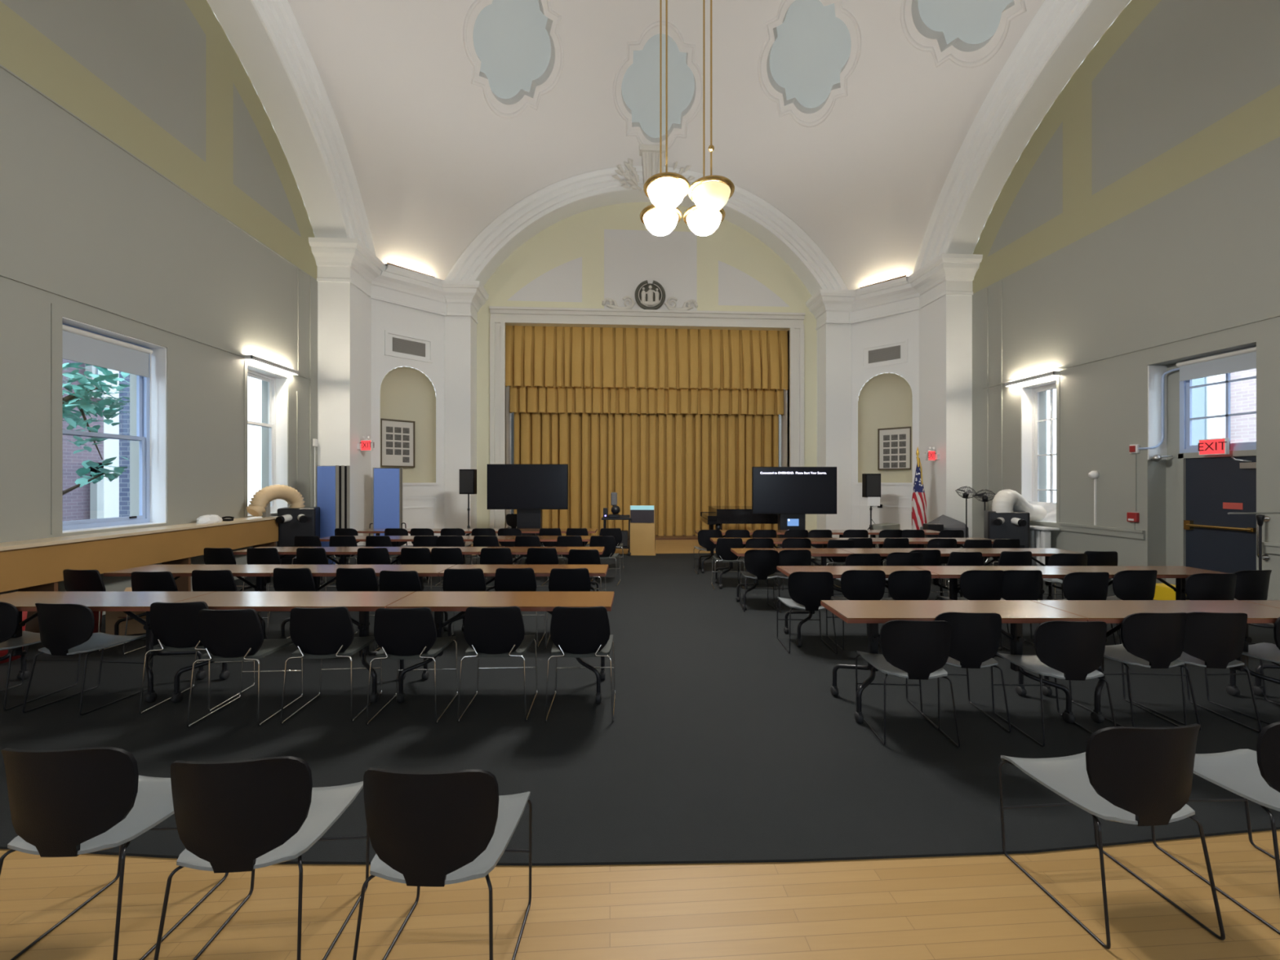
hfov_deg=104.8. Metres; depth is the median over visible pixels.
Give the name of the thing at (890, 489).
trim
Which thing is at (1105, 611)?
folding table
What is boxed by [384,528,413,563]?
chair
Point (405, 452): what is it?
photograph
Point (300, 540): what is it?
chair
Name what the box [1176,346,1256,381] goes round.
roller shade
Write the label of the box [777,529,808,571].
chair
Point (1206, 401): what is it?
window panes
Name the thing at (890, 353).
grille
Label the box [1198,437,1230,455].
exit sign
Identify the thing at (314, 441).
pipe
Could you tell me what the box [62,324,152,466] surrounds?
roller shade
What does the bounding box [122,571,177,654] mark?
chair
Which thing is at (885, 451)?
photograph
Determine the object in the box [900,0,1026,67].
ceiling medallion
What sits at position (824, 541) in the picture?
folding table
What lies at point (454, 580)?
chair
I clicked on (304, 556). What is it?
chair
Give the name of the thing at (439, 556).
chair
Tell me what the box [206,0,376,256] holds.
arch
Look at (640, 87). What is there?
ceiling medallion
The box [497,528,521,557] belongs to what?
chair
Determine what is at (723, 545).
chair
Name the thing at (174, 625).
chair
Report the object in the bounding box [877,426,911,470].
framed picture
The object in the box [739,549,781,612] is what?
chair
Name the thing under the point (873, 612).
folding table
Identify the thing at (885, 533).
chair
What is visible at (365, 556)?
chair
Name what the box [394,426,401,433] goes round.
photograph
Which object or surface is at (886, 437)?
photograph
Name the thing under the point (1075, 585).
chair
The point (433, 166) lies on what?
ceiling
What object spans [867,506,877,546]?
speaker stand
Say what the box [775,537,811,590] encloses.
chair
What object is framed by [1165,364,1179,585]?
door frame
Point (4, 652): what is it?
chair
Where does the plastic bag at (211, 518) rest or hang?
on the window ledge
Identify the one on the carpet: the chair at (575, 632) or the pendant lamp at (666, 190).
the chair at (575, 632)
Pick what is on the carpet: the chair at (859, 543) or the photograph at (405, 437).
the chair at (859, 543)
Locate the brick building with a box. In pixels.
[62,359,103,521]
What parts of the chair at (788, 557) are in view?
seat, backrest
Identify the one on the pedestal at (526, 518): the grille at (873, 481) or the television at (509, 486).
the television at (509, 486)
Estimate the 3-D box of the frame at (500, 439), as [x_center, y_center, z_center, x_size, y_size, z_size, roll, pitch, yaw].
[0.255,-1.530,14.337,8.850,6.460,1.110,0,0,-3]
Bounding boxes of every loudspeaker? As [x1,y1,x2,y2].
[459,469,476,493]
[862,473,880,497]
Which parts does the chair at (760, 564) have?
seat, backrest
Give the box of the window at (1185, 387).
[1179,373,1256,453]
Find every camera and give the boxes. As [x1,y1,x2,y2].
[608,492,620,517]
[1088,471,1099,525]
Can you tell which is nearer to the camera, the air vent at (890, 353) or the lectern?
the lectern
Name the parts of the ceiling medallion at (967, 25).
frosted pane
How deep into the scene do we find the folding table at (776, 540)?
7.84 m
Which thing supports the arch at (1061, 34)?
attached to the wall at (1142, 210)
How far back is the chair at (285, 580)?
4.98 m
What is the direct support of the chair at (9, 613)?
on the carpet
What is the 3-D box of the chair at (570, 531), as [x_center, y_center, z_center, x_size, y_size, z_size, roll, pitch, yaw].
[-1.151,1.288,9.303,0.486,0.800,0.503,0,0,3]
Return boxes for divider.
[315,465,350,564]
[368,467,407,545]
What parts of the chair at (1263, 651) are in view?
seat, backrest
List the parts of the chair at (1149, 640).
seat, backrest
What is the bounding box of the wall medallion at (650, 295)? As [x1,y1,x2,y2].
[601,280,697,310]
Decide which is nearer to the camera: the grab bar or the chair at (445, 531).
the grab bar
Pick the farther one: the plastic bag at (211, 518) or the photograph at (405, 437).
the photograph at (405, 437)
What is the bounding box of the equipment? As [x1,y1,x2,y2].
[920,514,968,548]
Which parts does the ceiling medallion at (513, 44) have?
frosted pane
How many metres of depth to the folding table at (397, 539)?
8.14 m
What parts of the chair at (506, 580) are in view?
backrest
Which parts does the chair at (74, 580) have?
backrest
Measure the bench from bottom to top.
0.620 m
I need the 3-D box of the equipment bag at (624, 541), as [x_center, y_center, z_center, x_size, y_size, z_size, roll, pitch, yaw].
[-0.470,1.328,11.203,0.400,0.340,0.320,0,0,0]
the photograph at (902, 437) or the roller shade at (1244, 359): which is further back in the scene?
the photograph at (902, 437)
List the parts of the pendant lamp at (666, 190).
rod, lamp shade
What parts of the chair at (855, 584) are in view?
seat, backrest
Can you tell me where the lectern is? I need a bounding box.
[629,505,656,555]
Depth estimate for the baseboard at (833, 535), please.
13.57 m
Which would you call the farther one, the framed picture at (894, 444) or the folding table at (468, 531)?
the framed picture at (894, 444)
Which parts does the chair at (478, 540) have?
backrest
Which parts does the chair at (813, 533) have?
backrest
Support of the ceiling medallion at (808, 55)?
attached to the ceiling
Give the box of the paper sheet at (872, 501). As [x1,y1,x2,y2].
[867,497,879,506]
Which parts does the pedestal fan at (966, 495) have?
motor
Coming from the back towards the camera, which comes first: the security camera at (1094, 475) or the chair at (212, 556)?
the security camera at (1094, 475)
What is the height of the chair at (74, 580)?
0.800 m
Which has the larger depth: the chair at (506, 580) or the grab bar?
the grab bar
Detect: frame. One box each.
[488,306,804,535]
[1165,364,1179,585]
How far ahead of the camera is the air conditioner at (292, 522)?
9.02 m
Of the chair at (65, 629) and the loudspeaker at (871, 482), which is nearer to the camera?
the chair at (65, 629)
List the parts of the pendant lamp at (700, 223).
rod, lamp shade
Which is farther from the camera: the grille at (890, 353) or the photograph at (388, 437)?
the grille at (890, 353)
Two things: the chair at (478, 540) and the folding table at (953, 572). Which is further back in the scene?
the chair at (478, 540)
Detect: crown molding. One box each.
[308,237,488,324]
[805,253,982,330]
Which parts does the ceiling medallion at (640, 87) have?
frosted pane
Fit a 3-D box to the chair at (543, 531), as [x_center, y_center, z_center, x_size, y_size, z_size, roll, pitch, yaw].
[-1.671,1.288,9.303,0.486,0.800,0.503,0,0,-4]
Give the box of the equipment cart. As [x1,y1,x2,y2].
[601,516,631,555]
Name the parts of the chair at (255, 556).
backrest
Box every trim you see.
[0,64,311,506]
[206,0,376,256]
[370,482,444,534]
[444,165,848,296]
[655,534,777,539]
[851,482,914,529]
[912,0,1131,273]
[980,515,1279,599]
[982,280,1279,510]
[1147,365,1167,459]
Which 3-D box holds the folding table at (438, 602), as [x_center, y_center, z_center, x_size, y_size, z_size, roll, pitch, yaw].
[-1.065,1.319,3.960,1.692,0.737,0.502,0,0,0]
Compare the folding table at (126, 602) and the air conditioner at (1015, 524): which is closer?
the folding table at (126, 602)
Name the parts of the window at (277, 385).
sash, sash, frame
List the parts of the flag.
gold cord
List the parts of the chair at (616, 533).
backrest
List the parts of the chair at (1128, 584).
seat, backrest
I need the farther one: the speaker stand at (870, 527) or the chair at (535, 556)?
the speaker stand at (870, 527)
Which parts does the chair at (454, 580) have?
backrest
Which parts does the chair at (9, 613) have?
backrest, seat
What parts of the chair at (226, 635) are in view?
backrest, seat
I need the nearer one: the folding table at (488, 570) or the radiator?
the folding table at (488, 570)
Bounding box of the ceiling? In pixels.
[287,0,1044,289]
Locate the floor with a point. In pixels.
(981, 907)
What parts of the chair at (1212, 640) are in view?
seat, backrest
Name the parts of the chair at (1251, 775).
seat, backrest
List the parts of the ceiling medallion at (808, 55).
frosted pane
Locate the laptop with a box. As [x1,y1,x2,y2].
[619,515,629,517]
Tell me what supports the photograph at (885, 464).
attached to the framed picture at (894, 444)
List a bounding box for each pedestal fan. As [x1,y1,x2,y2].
[955,486,977,537]
[973,488,995,510]
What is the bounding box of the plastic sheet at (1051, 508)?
[1028,501,1056,521]
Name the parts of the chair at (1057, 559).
seat, backrest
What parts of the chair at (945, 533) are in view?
backrest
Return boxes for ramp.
[1153,583,1175,599]
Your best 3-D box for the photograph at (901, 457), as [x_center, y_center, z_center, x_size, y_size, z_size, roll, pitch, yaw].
[6.951,-0.585,13.060,0.164,0.144,0.003,0,0,45]
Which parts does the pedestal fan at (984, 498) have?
motor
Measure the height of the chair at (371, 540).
0.800 m
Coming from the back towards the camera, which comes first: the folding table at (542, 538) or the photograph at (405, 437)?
the photograph at (405, 437)
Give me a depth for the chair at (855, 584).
4.88 m
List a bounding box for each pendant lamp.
[640,0,681,235]
[643,0,689,210]
[682,0,725,235]
[688,0,734,213]
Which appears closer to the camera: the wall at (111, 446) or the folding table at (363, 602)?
the folding table at (363, 602)
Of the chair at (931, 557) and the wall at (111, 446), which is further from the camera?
the wall at (111, 446)
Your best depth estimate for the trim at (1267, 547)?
8.21 m
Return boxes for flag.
[911,447,927,529]
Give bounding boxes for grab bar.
[1256,515,1270,560]
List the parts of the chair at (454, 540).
backrest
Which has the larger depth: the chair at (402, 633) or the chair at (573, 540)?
the chair at (573, 540)
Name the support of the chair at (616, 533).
on the carpet
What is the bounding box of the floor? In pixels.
[0,539,1279,959]
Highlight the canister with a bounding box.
[261,502,270,516]
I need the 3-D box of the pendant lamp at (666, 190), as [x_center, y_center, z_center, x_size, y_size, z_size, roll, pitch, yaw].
[0.297,-7.341,5.500,0.520,8.611,0.520,0,0,-3]
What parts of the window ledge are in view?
support panel, panel, support panel, support panel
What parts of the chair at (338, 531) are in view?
backrest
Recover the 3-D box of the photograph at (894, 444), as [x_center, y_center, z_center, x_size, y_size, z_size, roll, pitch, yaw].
[6.809,-0.955,13.201,0.164,0.144,0.003,0,0,45]
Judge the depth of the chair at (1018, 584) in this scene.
4.88 m
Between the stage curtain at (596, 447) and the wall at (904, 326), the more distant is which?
the stage curtain at (596, 447)
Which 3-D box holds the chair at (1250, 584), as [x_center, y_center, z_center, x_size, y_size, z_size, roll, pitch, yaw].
[6.087,1.288,5.109,0.467,0.799,0.520,0,0,-5]
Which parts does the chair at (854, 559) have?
backrest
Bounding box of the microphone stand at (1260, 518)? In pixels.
[1227,512,1279,627]
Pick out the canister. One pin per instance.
(267, 513)
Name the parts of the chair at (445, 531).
backrest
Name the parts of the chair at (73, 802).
backrest, seat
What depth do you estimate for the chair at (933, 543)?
7.50 m
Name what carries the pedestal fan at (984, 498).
on the carpet
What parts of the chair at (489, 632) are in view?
backrest, seat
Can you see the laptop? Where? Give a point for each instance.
(620, 516)
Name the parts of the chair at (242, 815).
backrest, seat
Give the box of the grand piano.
[700,506,777,536]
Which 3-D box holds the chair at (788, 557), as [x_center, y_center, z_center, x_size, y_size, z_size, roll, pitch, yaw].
[1.983,1.288,6.529,0.467,0.799,0.520,0,0,-2]
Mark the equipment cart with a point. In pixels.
(604, 519)
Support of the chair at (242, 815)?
on the floor
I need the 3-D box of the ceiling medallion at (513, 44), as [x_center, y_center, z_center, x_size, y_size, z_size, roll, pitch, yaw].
[-2.741,-9.524,10.868,2.070,1.817,2.099,0,0,-3]
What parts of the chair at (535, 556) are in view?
backrest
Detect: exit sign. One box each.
[360,435,373,450]
[925,447,936,461]
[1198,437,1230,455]
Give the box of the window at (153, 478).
[50,303,173,534]
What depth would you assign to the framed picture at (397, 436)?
12.46 m
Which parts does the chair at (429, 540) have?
backrest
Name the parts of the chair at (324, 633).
backrest, seat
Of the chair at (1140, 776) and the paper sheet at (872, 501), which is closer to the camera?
the chair at (1140, 776)
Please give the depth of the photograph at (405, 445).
12.62 m
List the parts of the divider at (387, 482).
panel, edge frame, edge frame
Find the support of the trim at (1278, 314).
attached to the wall at (1142, 210)
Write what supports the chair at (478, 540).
on the carpet
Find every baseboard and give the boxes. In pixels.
[357,534,473,545]
[831,534,870,537]
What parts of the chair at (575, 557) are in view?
backrest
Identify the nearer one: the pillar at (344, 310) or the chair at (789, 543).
the chair at (789, 543)
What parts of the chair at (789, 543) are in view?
backrest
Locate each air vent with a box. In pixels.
[384,329,432,363]
[861,338,907,368]
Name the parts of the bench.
seat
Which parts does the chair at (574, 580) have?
backrest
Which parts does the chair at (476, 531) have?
backrest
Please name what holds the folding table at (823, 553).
on the carpet
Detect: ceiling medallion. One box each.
[462,0,564,118]
[613,20,702,150]
[757,0,861,127]
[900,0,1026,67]
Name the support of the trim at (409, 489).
attached to the wall at (386, 316)
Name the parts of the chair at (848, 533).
backrest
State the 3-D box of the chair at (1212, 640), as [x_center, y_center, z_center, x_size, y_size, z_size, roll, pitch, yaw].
[3.923,1.288,3.549,0.467,0.799,0.520,0,0,5]
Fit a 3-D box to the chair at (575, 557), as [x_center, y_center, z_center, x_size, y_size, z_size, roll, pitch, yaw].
[-0.709,1.288,6.527,0.486,0.800,0.503,0,0,3]
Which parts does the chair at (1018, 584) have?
backrest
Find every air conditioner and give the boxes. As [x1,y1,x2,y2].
[275,506,319,564]
[983,510,1030,565]
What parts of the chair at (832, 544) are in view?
seat, backrest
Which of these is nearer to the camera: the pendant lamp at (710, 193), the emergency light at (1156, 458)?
the pendant lamp at (710, 193)
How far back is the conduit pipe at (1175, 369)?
7.75 m
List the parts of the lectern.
dark panel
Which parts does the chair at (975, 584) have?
seat, backrest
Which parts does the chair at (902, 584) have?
seat, backrest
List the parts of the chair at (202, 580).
backrest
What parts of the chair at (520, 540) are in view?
backrest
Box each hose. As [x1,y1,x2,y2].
[246,484,305,516]
[991,488,1046,520]
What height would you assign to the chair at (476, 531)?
0.799 m
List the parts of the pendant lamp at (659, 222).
rod, lamp shade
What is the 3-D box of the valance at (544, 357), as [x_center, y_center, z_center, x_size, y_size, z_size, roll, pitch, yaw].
[0.261,-3.495,14.082,8.210,1.730,0.213,0,0,-3]
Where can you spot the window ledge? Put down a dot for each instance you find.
(37, 565)
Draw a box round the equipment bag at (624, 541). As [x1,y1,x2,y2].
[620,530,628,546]
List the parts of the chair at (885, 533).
backrest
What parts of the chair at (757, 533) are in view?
backrest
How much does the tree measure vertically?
6.174 m
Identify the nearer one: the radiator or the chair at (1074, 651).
the chair at (1074, 651)
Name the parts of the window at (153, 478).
sash, sash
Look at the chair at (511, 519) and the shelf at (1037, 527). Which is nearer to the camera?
the shelf at (1037, 527)
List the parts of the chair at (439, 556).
backrest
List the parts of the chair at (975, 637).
backrest, seat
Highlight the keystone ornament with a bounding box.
[612,144,694,191]
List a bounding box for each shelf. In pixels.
[601,516,631,519]
[1030,524,1059,530]
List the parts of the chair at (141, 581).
backrest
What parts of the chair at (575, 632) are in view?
backrest, seat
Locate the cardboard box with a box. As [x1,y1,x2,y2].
[105,586,146,635]
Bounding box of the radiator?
[1030,524,1059,565]
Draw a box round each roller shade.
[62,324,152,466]
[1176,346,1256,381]
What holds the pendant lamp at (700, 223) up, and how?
hanging from the ceiling
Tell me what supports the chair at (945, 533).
on the carpet
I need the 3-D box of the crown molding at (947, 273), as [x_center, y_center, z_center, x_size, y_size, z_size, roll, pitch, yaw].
[6.290,-4.720,12.719,1.394,0.800,4.257,0,0,-44]
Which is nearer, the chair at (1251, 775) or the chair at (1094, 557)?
the chair at (1251, 775)
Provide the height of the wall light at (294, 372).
0.085 m
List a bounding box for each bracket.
[357,443,361,449]
[934,453,939,459]
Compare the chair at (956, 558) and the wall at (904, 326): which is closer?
the chair at (956, 558)
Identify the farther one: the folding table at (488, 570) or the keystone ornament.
the keystone ornament
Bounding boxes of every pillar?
[317,281,371,544]
[444,315,476,534]
[817,323,851,529]
[919,294,972,537]
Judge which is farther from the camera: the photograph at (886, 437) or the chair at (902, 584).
the photograph at (886, 437)
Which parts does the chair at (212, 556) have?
backrest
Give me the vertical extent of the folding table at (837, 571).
0.737 m
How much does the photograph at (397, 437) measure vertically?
0.144 m
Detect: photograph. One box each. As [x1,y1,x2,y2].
[386,426,392,432]
[386,434,392,439]
[386,441,392,447]
[386,448,392,454]
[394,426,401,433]
[394,434,401,440]
[394,441,401,448]
[394,448,401,454]
[402,427,409,433]
[402,435,409,440]
[402,442,409,448]
[402,449,409,455]
[402,457,409,462]
[883,435,889,440]
[883,441,889,447]
[883,448,889,454]
[883,455,889,461]
[883,462,889,467]
[891,434,897,439]
[891,441,897,447]
[891,448,897,453]
[891,455,897,461]
[891,462,897,467]
[899,434,906,439]
[899,440,906,446]
[899,448,906,453]
[899,454,906,460]
[899,462,906,467]
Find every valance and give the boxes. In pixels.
[505,325,788,390]
[509,386,783,415]
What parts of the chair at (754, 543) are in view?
backrest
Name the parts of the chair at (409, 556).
backrest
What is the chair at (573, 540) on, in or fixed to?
on the carpet
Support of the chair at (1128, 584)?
on the carpet
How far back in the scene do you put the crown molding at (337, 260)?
11.93 m
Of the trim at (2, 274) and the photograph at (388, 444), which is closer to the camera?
the trim at (2, 274)
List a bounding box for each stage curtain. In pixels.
[513,412,631,535]
[631,413,778,536]
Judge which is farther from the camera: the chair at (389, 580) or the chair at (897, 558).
the chair at (897, 558)
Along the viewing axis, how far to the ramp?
5.94 m
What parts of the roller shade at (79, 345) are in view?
bead chain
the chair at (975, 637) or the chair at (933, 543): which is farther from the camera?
the chair at (933, 543)
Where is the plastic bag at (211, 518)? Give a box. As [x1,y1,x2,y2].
[195,514,222,524]
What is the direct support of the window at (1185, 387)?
in the wall at (1142, 210)
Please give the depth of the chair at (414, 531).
9.07 m
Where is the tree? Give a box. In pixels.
[62,362,129,494]
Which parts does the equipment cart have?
leg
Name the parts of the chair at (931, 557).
backrest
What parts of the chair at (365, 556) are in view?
backrest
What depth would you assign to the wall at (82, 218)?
6.89 m
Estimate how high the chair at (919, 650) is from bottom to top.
0.799 m
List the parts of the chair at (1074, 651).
seat, backrest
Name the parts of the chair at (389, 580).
backrest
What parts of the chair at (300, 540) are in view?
backrest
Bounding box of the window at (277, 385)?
[244,360,290,516]
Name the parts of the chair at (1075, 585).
seat, backrest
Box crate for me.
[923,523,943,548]
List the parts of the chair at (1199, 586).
backrest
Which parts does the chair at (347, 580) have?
backrest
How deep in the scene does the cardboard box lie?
5.36 m
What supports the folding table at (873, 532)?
on the carpet
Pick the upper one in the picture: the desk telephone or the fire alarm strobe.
the fire alarm strobe
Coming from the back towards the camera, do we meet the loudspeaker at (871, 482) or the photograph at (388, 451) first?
the photograph at (388, 451)
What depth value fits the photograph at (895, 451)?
13.19 m
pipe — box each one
[312,439,317,506]
[1137,367,1179,449]
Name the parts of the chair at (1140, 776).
seat, backrest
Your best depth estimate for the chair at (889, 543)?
7.54 m
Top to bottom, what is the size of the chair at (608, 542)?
0.800 m
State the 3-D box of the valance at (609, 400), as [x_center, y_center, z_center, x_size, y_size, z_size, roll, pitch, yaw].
[0.255,-2.490,14.338,8.010,1.120,0.200,0,0,-3]
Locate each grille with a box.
[392,337,425,356]
[866,475,879,496]
[868,345,900,363]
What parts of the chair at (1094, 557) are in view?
backrest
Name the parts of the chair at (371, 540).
backrest, seat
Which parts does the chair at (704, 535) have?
seat, backrest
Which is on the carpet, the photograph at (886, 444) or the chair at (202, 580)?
the chair at (202, 580)
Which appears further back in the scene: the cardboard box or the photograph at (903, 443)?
the photograph at (903, 443)
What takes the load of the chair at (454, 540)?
on the carpet
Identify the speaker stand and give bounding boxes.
[464,493,470,544]
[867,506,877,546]
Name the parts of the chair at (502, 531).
backrest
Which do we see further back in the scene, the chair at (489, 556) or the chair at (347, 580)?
the chair at (489, 556)
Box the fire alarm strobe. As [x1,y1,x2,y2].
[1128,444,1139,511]
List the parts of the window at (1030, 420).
frame, sash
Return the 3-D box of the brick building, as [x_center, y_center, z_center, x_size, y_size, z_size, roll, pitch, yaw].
[-12.452,-2.800,5.254,0.580,15.000,16.000,0,0,-3]
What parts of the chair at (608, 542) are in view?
backrest, seat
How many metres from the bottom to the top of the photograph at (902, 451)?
0.144 m
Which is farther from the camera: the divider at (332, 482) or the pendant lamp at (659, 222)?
the divider at (332, 482)
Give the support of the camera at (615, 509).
on the equipment cart
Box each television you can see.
[487,464,568,509]
[751,466,836,514]
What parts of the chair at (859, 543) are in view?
backrest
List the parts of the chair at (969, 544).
backrest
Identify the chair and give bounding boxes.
[0,601,80,710]
[0,746,228,959]
[22,603,153,715]
[62,568,146,651]
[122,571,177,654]
[138,601,255,714]
[153,755,369,959]
[186,608,302,727]
[191,569,268,636]
[204,547,247,586]
[242,547,280,591]
[266,567,315,639]
[280,606,382,724]
[292,535,337,586]
[296,547,336,591]
[326,535,357,586]
[332,528,365,564]
[335,568,378,648]
[352,767,532,959]
[356,547,391,586]
[365,535,400,580]
[365,607,457,725]
[373,570,422,651]
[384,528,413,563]
[400,547,439,591]
[410,528,434,544]
[413,535,442,585]
[427,547,463,591]
[434,535,472,586]
[440,528,471,546]
[442,568,486,635]
[457,605,537,722]
[470,528,500,564]
[471,535,499,564]
[480,547,512,590]
[494,568,546,648]
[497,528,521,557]
[506,514,516,528]
[512,535,548,586]
[526,547,558,586]
[538,528,563,564]
[544,605,616,722]
[545,568,591,648]
[555,535,582,558]
[564,528,589,564]
[567,549,605,591]
[589,535,620,586]
[599,528,623,571]
[693,529,723,573]
[711,537,745,590]
[722,529,749,573]
[737,537,776,590]
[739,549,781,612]
[752,529,778,571]
[767,549,811,612]
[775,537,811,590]
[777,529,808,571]
[777,571,837,653]
[808,529,833,564]
[813,539,853,565]
[826,569,885,650]
[830,553,880,599]
[831,537,872,587]
[843,529,868,565]
[855,619,959,747]
[866,569,931,644]
[873,529,902,548]
[880,537,909,565]
[884,551,923,597]
[889,549,943,597]
[901,529,924,548]
[905,612,1011,732]
[926,529,964,565]
[927,538,960,591]
[927,551,982,599]
[935,569,1010,650]
[945,539,994,586]
[987,538,1019,565]
[991,620,1115,746]
[997,551,1031,565]
[998,569,1042,650]
[998,723,1225,949]
[1030,572,1115,644]
[1043,553,1087,599]
[1054,551,1117,599]
[1068,612,1200,731]
[1105,569,1157,645]
[1121,612,1262,733]
[1151,721,1279,934]
[1152,573,1236,599]
[1186,569,1274,644]
[1204,617,1279,724]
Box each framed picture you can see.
[380,418,414,467]
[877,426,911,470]
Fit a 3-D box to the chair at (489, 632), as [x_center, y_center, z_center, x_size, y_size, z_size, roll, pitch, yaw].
[-1.040,1.288,3.676,0.486,0.800,0.503,0,0,-2]
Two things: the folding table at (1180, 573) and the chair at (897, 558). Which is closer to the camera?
the folding table at (1180, 573)
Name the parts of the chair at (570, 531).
backrest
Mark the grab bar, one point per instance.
(1266, 557)
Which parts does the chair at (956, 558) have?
backrest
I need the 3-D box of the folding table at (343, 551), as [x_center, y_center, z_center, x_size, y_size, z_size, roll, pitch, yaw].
[-4.600,1.319,6.780,1.632,0.737,0.502,0,0,0]
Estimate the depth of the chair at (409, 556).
6.45 m
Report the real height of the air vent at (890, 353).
0.600 m
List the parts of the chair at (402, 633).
backrest, seat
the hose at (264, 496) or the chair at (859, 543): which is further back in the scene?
the hose at (264, 496)
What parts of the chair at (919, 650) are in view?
seat, backrest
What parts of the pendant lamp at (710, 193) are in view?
rod, knob, lamp shade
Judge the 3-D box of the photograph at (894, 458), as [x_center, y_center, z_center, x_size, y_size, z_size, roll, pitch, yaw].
[6.809,-0.585,13.201,0.164,0.144,0.003,0,0,45]
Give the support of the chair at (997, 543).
on the carpet
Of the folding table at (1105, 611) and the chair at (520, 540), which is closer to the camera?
the folding table at (1105, 611)
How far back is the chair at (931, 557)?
6.29 m
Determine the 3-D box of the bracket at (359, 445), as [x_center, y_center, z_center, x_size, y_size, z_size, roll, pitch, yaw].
[-6.328,-0.755,11.136,0.060,0.130,0.100,0,0,-3]
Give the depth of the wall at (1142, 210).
7.99 m
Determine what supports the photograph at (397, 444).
attached to the framed picture at (397, 436)
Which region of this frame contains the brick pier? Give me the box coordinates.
[119,371,129,516]
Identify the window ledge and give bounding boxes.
[0,515,278,632]
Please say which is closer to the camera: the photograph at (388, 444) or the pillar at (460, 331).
the photograph at (388, 444)
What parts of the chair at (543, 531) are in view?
backrest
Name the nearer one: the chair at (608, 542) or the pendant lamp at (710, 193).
the pendant lamp at (710, 193)
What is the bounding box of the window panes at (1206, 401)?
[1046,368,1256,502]
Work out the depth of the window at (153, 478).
6.95 m
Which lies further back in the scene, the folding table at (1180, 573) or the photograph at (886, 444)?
the photograph at (886, 444)
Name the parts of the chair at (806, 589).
seat, backrest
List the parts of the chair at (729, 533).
backrest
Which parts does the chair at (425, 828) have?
backrest, seat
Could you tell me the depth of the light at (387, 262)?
12.14 m
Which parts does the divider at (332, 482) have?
panel, edge frame, edge frame, edge frame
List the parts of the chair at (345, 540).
backrest, seat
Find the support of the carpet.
on the floor
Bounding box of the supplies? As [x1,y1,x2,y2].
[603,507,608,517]
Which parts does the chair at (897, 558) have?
backrest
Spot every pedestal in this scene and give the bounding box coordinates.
[511,509,542,556]
[777,514,814,560]
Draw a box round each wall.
[0,0,317,614]
[103,368,261,518]
[371,298,444,535]
[476,202,817,529]
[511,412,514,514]
[851,309,919,529]
[972,0,1279,598]
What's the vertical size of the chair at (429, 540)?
0.800 m
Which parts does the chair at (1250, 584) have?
backrest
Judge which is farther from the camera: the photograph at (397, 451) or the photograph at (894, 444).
the photograph at (894, 444)
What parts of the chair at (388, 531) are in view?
backrest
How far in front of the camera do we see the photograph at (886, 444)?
13.33 m
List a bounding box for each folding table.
[0,591,213,702]
[103,564,301,639]
[170,591,414,702]
[232,546,373,591]
[271,564,455,639]
[319,535,422,584]
[354,546,488,591]
[357,528,443,535]
[386,591,614,702]
[409,535,512,579]
[435,528,521,564]
[438,564,608,644]
[478,546,604,591]
[505,535,602,584]
[520,528,597,564]
[694,529,780,573]
[710,537,811,588]
[730,548,852,609]
[774,529,846,537]
[777,565,938,646]
[806,537,888,582]
[820,600,1087,723]
[840,548,963,599]
[866,529,940,565]
[907,537,994,548]
[912,565,1075,624]
[950,548,1084,599]
[1031,600,1279,723]
[1048,565,1229,599]
[1240,600,1279,695]
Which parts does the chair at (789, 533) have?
backrest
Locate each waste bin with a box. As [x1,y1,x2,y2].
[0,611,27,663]
[92,611,102,633]
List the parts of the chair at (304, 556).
backrest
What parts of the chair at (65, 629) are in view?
backrest, seat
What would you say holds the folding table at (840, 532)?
on the carpet
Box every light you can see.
[244,354,298,375]
[386,262,435,277]
[859,275,906,288]
[1004,370,1059,386]
[1150,454,1173,462]
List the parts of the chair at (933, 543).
backrest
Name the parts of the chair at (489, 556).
backrest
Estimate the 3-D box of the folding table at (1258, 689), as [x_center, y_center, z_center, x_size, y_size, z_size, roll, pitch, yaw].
[5.575,1.319,3.650,1.652,0.737,0.502,0,0,0]
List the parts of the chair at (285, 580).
backrest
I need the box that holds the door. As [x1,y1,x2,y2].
[1177,449,1256,578]
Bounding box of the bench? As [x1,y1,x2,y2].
[869,523,899,546]
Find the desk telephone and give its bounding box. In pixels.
[222,515,234,520]
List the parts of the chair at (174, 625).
seat, backrest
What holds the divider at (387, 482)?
on the floor
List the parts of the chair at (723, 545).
seat, backrest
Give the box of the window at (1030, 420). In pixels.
[1018,375,1059,523]
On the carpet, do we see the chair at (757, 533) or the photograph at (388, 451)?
the chair at (757, 533)
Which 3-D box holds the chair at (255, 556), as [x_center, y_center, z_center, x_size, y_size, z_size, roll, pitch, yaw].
[-4.958,1.288,6.674,0.486,0.800,0.503,0,0,-1]
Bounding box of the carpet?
[0,553,1279,866]

